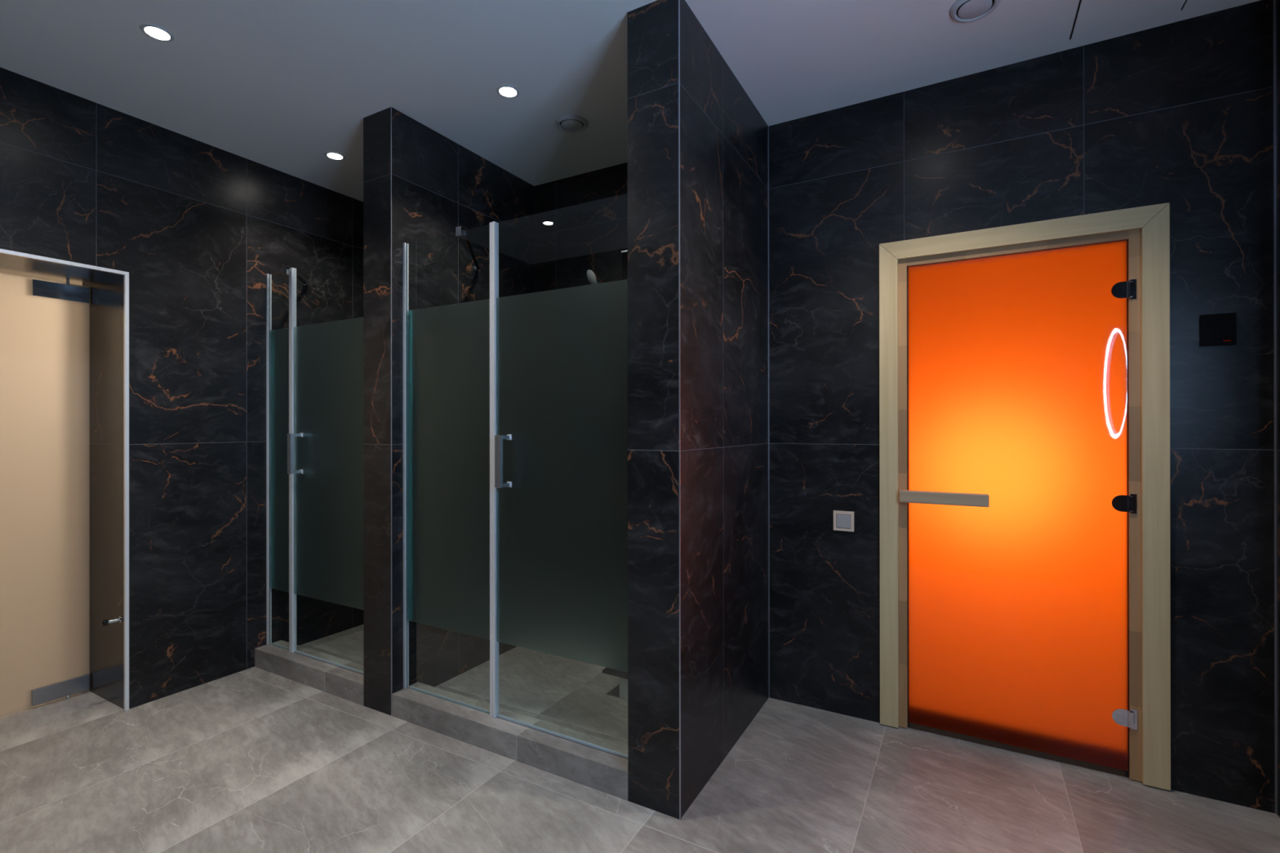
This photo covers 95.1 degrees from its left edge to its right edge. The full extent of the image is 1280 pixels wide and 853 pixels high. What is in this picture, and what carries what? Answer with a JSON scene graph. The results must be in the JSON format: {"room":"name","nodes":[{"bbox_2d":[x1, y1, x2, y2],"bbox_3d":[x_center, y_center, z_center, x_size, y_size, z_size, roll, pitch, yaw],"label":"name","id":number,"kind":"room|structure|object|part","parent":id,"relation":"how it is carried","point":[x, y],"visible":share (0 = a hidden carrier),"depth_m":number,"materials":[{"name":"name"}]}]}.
{"room":"spa shower room","nodes":[
{"label":"spa shower room","id":0,"kind":"room"},
{"bbox_2d":[0,66,363,709],"bbox_3d":[-2.550,-0.063,2.732,0.480,2.696,3.428,0,0,29],"label":"wall","id":1,"kind":"structure","parent":0,"point":[197,228],"depth_m":2.82,"materials":[{"name":"black stone"}]},
{"bbox_2d":[0,272,89,716],"bbox_3d":[-2.888,0.300,2.438,0.034,1.968,0.907,0,0,29],"label":"door","id":2,"kind":"structure","parent":1,"relation":"in","point":[45,324],"depth_m":2.69,"materials":[{"name":"beige glass"}]},
{"bbox_2d":[0,248,128,711],"bbox_3d":[-2.551,0.294,2.246,0.014,1.981,0.941,0,0,29],"label":"trim","id":3,"kind":"structure","parent":1,"relation":"attached to","point":[126,274],"depth_m":2.65,"materials":[{"name":"white metal"}]},
{"bbox_2d":[100,616,122,626],"bbox_3d":[-2.379,0.880,2.635,0.026,0.026,0.069,0,0,29],"label":"door stop","id":4,"kind":"object","parent":1,"relation":"attached to","point":[105,622],"visible":1,"depth_m":2.63,"materials":[{"name":"silver metal"}]},
{"bbox_2d":[363,106,533,715],"bbox_3d":[-0.945,-0.064,3.066,0.192,2.696,0.981,0,0,29],"label":"wall","id":5,"kind":"structure","parent":0,"point":[439,185],"depth_m":2.67,"materials":[{"name":"black stone"}]},
{"bbox_2d":[391,106,391,715],"bbox_3d":[-1.100,-0.064,2.591,0.003,2.696,0.003,0,0,29],"label":"trim","id":6,"kind":"structure","parent":5,"relation":"attached to","point":[391,107],"depth_m":2.59,"materials":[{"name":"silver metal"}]},
{"bbox_2d":[0,0,1260,201],"bbox_3d":[-1.435,-1.462,2.111,6.641,0.100,3.428,0,0,29],"label":"ceiling","id":7,"kind":"structure","parent":0,"point":[279,85],"depth_m":2.25,"materials":[{"name":"white paint"}]},
{"bbox_2d":[139,23,174,41],"bbox_3d":[-1.732,-1.410,2.102,0.098,0.004,0.098,0,0,29],"label":"recessed light","id":8,"kind":"object","parent":7,"relation":"in","point":[153,31],"visible":1,"depth_m":2.10,"materials":[{"name":"grey"}]},
{"bbox_2d":[324,151,345,159],"bbox_3d":[-1.593,-1.409,3.058,0.098,0.004,0.098,0,0,29],"label":"recessed light","id":9,"kind":"object","parent":7,"relation":"in","point":[332,155],"visible":1,"depth_m":3.05,"materials":[{"name":"grey"}]},
{"bbox_2d":[496,84,519,97],"bbox_3d":[-0.557,-1.411,2.473,0.098,0.004,0.098,0,0,29],"label":"recessed light","id":10,"kind":"object","parent":7,"relation":"in","point":[504,91],"visible":1,"depth_m":2.47,"materials":[{"name":"grey"}]},
{"bbox_2d":[555,114,588,133],"bbox_3d":[-0.318,-1.405,2.733,0.152,0.016,0.152,0,0,29],"label":"valve","id":11,"kind":"object","parent":7,"relation":"attached to","point":[571,123],"visible":1,"depth_m":2.72,"materials":[{"name":"grey"}]},
{"bbox_2d":[949,0,1000,22],"bbox_3d":[1.127,-1.407,1.969,0.152,0.016,0.152,0,0,29],"label":"valve","id":12,"kind":"object","parent":7,"relation":"attached to","point":[962,11],"visible":1,"depth_m":1.97,"materials":[{"name":"grey"}]},
{"bbox_2d":[1069,0,1186,39],"bbox_3d":[1.633,-1.414,1.933,0.312,0.003,0.310,0,0,29],"label":"access hatch","id":13,"kind":"object","parent":7,"relation":"attached to","point":[1094,16],"visible":1,"depth_m":2.00,"materials":[{"name":"white paint"}]},
{"bbox_2d":[0,624,1279,852],"bbox_3d":[-1.254,1.316,2.581,6.491,0.135,4.128,0,0,29],"label":"floor","id":14,"kind":"structure","parent":0,"point":[252,760],"depth_m":2.06,"materials":[{"name":"grey tile"}]},
{"bbox_2d":[254,640,364,706],"bbox_3d":[-1.627,1.236,2.964,0.902,0.098,0.140,0,0,29],"label":"shower curb","id":15,"kind":"object","parent":14,"relation":"on","point":[340,682],"visible":0.76,"depth_m":2.91,"materials":[{"name":"grey stone"}]},
{"bbox_2d":[266,266,364,674],"bbox_3d":[-1.649,0.173,2.979,0.928,2.022,0.223,0,0,43],"label":"shower enclosure","id":16,"kind":"object","parent":15,"relation":"on","point":[314,372],"visible":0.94,"depth_m":2.98,"materials":[{"name":"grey glass"}]},
{"bbox_3d":[-1.772,0.142,3.005,0.030,0.205,0.061,0,0,29],"label":"handle","id":17,"kind":"part","parent":16,"relation":"part of","materials":[{"name":"silver metal"}]},
{"bbox_2d":[391,681,627,800],"bbox_3d":[-0.535,1.234,2.356,1.209,0.098,0.140,0,0,29],"label":"shower curb","id":18,"kind":"object","parent":14,"relation":"on","point":[606,772],"visible":0.76,"depth_m":2.27,"materials":[{"name":"grey stone"}]},
{"bbox_2d":[403,221,627,758],"bbox_3d":[-0.590,0.172,2.414,0.436,2.022,1.292,0,0,-40],"label":"shower enclosure","id":19,"kind":"object","parent":18,"relation":"on","point":[515,407],"visible":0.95,"depth_m":2.33,"materials":[{"name":"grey glass"}]},
{"bbox_3d":[-0.543,0.140,2.321,0.030,0.205,0.061,0,0,29],"label":"handle","id":20,"kind":"part","parent":19,"relation":"part of","materials":[{"name":"silver metal"}]},
{"bbox_2d":[602,667,627,699],"bbox_3d":[0.129,1.189,2.783,0.462,0.116,0.424,0,0,29],"label":"step","id":21,"kind":"structure","parent":14,"relation":"on","point":[623,676],"depth_m":2.68,"materials":[{"name":"stone"}]},
{"bbox_2d":[626,0,768,819],"bbox_3d":[0.282,-0.066,2.381,0.196,2.696,0.981,0,0,29],"label":"wall","id":22,"kind":"structure","parent":0,"point":[724,136],"depth_m":2.02,"materials":[{"name":"black stone"}]},
{"bbox_2d":[678,0,680,820],"bbox_3d":[0.129,-0.066,1.906,0.004,2.696,0.004,0,0,29],"label":"trim","id":23,"kind":"structure","parent":22,"relation":"attached to","point":[678,0],"depth_m":1.90,"materials":[{"name":"silver metal"}]},
{"bbox_2d":[533,0,1275,813],"bbox_3d":[0.361,-0.066,2.985,4.359,2.696,0.150,0,0,29],"label":"wall","id":24,"kind":"structure","parent":0,"point":[1180,114],"depth_m":2.24,"materials":[{"name":"black stone"}]},
{"bbox_2d":[586,249,627,284],"bbox_3d":[-0.112,-0.399,3.114,0.360,1.064,0.093,0,0,11],"label":"shower column","id":25,"kind":"structure","parent":24,"relation":"attached to","point":[591,276],"depth_m":3.11,"materials":[{"name":"silver metal"}]},
{"bbox_2d":[768,125,769,697],"bbox_3d":[0.608,-0.066,2.760,0.003,2.696,0.003,0,0,29],"label":"trim","id":26,"kind":"structure","parent":24,"relation":"attached to","point":[768,126],"depth_m":2.76,"materials":[{"name":"silver metal"}]},
{"bbox_2d":[833,510,853,532],"bbox_3d":[0.901,0.421,2.590,0.087,0.087,0.012,0,0,29],"label":"light switch","id":27,"kind":"object","parent":24,"relation":"attached to","point":[844,522],"visible":1,"depth_m":2.58,"materials":[{"name":"beige plastic"}]},
{"bbox_2d":[879,202,1170,790],"bbox_3d":[1.472,0.251,2.335,0.946,2.060,0.201,0,0,29],"label":"door","id":28,"kind":"structure","parent":24,"relation":"in","point":[1024,368],"depth_m":2.26,"materials":[{"name":"orange glass"}]},
{"bbox_3d":[1.227,0.294,2.374,0.323,0.050,0.030,0,0,29],"label":"handle","id":29,"kind":"part","parent":28,"relation":"part of","materials":[{"name":"brown wood"}]},
{"bbox_3d":[1.451,0.290,2.299,0.723,1.921,0.008,0,0,29],"label":"glass pane","id":30,"kind":"part","parent":28,"relation":"part of","materials":[{"name":"orange glass"}]},
{"bbox_2d":[1199,312,1236,346],"bbox_3d":[1.968,-0.327,1.995,0.090,0.108,0.014,0,0,29],"label":"thermostat","id":31,"kind":"object","parent":24,"relation":"attached to","point":[1217,329],"visible":1,"depth_m":1.99,"materials":[{"name":"black plastic"}]},
{"bbox_2d":[1273,0,1276,814],"bbox_3d":[2.094,-0.069,1.931,0.004,2.696,0.004,0,0,29],"label":"trim","id":32,"kind":"structure","parent":24,"relation":"attached to","point":[1274,50],"depth_m":1.93,"materials":[{"name":"silver metal"}]},
{"bbox_2d":[1275,0,1279,817],"bbox_3d":[1.364,-0.069,0.463,0.150,2.696,3.278,0,0,29],"label":"wall","id":33,"kind":"structure","parent":0,"point":[1277,2],"depth_m":1.92,"materials":[{"name":"black stone"}]}
]}

